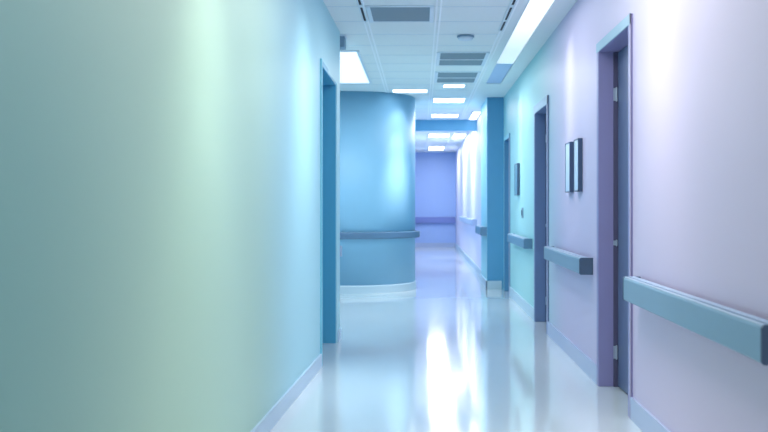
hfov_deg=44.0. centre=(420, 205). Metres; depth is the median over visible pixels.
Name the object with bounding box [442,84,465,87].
recessed light
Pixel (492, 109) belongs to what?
wall pillar
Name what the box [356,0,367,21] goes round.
ceiling vent
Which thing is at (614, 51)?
door
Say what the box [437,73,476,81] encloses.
grille
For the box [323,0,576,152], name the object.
ceiling
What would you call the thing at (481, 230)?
handrail
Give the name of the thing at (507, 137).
door
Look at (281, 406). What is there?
baseboard
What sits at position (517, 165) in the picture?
wall plaque
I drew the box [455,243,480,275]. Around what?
baseboard
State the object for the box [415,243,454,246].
baseboard
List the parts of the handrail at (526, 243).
rail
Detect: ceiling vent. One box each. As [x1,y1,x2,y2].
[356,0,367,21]
[365,5,433,22]
[434,72,480,82]
[436,52,489,65]
[498,0,517,30]
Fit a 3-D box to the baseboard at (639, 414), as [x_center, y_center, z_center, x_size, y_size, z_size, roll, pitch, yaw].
[1.186,1.137,1.675,0.014,0.125,7.350,0,0,0]
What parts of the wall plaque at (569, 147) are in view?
panel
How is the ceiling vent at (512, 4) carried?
in the ceiling
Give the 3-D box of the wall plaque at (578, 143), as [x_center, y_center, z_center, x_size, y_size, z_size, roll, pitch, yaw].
[1.176,-0.305,7.115,0.034,0.395,0.205,0,0,0]
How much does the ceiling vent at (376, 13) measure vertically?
0.016 m
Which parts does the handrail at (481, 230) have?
rail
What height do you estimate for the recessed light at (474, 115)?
0.012 m
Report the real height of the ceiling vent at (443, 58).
0.016 m
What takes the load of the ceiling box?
attached to the ceiling
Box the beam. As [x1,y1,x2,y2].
[415,120,476,130]
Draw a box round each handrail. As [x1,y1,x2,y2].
[340,231,419,238]
[415,217,454,222]
[459,216,476,225]
[475,225,486,235]
[507,233,532,248]
[543,246,592,274]
[623,276,767,365]
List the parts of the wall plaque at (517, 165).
panel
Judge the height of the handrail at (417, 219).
0.184 m
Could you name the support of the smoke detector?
attached to the ceiling
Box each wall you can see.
[0,0,339,431]
[340,91,414,285]
[415,152,455,242]
[456,114,480,268]
[504,0,767,431]
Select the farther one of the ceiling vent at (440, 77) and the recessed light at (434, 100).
the recessed light at (434, 100)
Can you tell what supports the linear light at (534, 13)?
attached to the ceiling
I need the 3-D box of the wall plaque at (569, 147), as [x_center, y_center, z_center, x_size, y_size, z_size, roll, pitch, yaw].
[1.176,-0.305,7.530,0.034,0.395,0.235,0,0,0]
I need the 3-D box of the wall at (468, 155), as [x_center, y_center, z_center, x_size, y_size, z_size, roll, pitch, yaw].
[1.192,-0.185,21.435,0.343,2.770,12.730,0,0,0]
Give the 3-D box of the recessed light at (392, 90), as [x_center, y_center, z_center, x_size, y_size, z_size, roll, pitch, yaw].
[-0.150,-1.564,12.910,0.500,0.012,0.380,0,0,0]
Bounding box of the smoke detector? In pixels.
[457,34,473,40]
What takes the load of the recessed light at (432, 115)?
in the ceiling
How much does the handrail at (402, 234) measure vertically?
0.096 m
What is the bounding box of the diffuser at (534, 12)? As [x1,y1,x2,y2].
[497,0,553,63]
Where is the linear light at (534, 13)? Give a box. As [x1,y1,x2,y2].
[485,0,555,83]
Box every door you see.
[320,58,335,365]
[504,133,509,290]
[534,95,548,332]
[596,13,632,418]
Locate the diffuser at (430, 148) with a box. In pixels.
[429,147,443,149]
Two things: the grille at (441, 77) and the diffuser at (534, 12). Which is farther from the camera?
the grille at (441, 77)
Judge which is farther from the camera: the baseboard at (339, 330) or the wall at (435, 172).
the wall at (435, 172)
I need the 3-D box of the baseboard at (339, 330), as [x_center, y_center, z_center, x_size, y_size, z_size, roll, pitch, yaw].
[-0.727,1.150,8.465,0.014,0.100,0.230,0,0,1]
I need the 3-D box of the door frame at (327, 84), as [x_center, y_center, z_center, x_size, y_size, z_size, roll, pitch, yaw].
[-0.869,0.050,7.713,0.262,2.300,1.275,0,0,0]
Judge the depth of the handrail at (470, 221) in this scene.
18.54 m
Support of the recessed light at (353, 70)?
in the ceiling
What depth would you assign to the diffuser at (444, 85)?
12.35 m
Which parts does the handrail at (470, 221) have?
rail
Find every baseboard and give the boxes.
[250,354,321,431]
[337,328,340,342]
[340,280,415,293]
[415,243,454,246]
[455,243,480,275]
[480,274,501,288]
[509,287,533,320]
[547,321,596,384]
[630,397,670,431]
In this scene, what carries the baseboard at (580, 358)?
attached to the wall at (700, 67)
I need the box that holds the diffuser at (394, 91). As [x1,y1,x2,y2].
[393,90,426,92]
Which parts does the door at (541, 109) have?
head casing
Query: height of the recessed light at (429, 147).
0.012 m
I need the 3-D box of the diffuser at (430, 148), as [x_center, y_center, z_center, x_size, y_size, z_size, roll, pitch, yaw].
[0.415,-1.566,25.800,0.410,0.008,1.560,0,0,0]
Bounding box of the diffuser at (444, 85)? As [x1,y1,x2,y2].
[444,85,464,86]
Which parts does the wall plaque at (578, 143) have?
panel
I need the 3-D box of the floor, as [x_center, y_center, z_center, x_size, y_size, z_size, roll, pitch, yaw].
[-0.900,1.250,13.000,5.000,0.100,30.000,0,0,0]
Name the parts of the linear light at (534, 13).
panel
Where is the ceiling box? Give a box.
[340,35,346,49]
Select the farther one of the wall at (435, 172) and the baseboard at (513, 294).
the wall at (435, 172)
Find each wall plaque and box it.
[514,163,519,194]
[565,142,573,192]
[574,138,582,191]
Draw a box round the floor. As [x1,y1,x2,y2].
[270,247,642,431]
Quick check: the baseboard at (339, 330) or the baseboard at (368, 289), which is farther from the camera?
the baseboard at (368, 289)
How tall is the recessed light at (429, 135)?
0.012 m
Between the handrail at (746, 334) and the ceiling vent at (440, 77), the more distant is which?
the ceiling vent at (440, 77)
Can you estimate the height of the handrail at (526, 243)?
0.109 m
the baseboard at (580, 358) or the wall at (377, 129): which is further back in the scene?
the wall at (377, 129)
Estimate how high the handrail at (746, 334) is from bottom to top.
0.132 m
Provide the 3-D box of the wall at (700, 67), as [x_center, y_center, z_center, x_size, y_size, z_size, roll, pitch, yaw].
[1.278,-0.185,5.860,0.170,2.770,15.720,0,0,0]
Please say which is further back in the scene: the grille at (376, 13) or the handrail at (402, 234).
the handrail at (402, 234)
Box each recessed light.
[340,50,371,83]
[391,89,427,92]
[428,134,449,136]
[428,146,444,149]
[430,114,459,116]
[432,98,465,102]
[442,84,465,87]
[452,134,466,137]
[468,111,480,119]
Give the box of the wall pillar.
[481,97,503,288]
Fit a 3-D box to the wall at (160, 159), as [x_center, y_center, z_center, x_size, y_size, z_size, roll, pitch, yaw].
[-1.966,-0.185,3.290,2.468,2.770,10.580,0,0,0]
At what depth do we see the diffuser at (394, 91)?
12.96 m
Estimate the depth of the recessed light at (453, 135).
21.11 m
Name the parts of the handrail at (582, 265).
rail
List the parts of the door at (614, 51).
head casing, panel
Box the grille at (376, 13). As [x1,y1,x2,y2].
[370,7,429,20]
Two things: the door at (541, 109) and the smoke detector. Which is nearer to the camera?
the smoke detector
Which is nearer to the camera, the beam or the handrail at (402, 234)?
the handrail at (402, 234)
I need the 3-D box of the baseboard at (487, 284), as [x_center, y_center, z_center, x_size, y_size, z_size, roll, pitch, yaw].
[1.052,1.140,14.388,0.222,0.120,1.364,0,0,0]
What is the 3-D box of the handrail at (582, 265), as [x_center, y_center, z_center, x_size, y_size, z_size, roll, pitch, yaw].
[1.145,0.417,7.550,0.095,0.119,1.932,0,0,0]

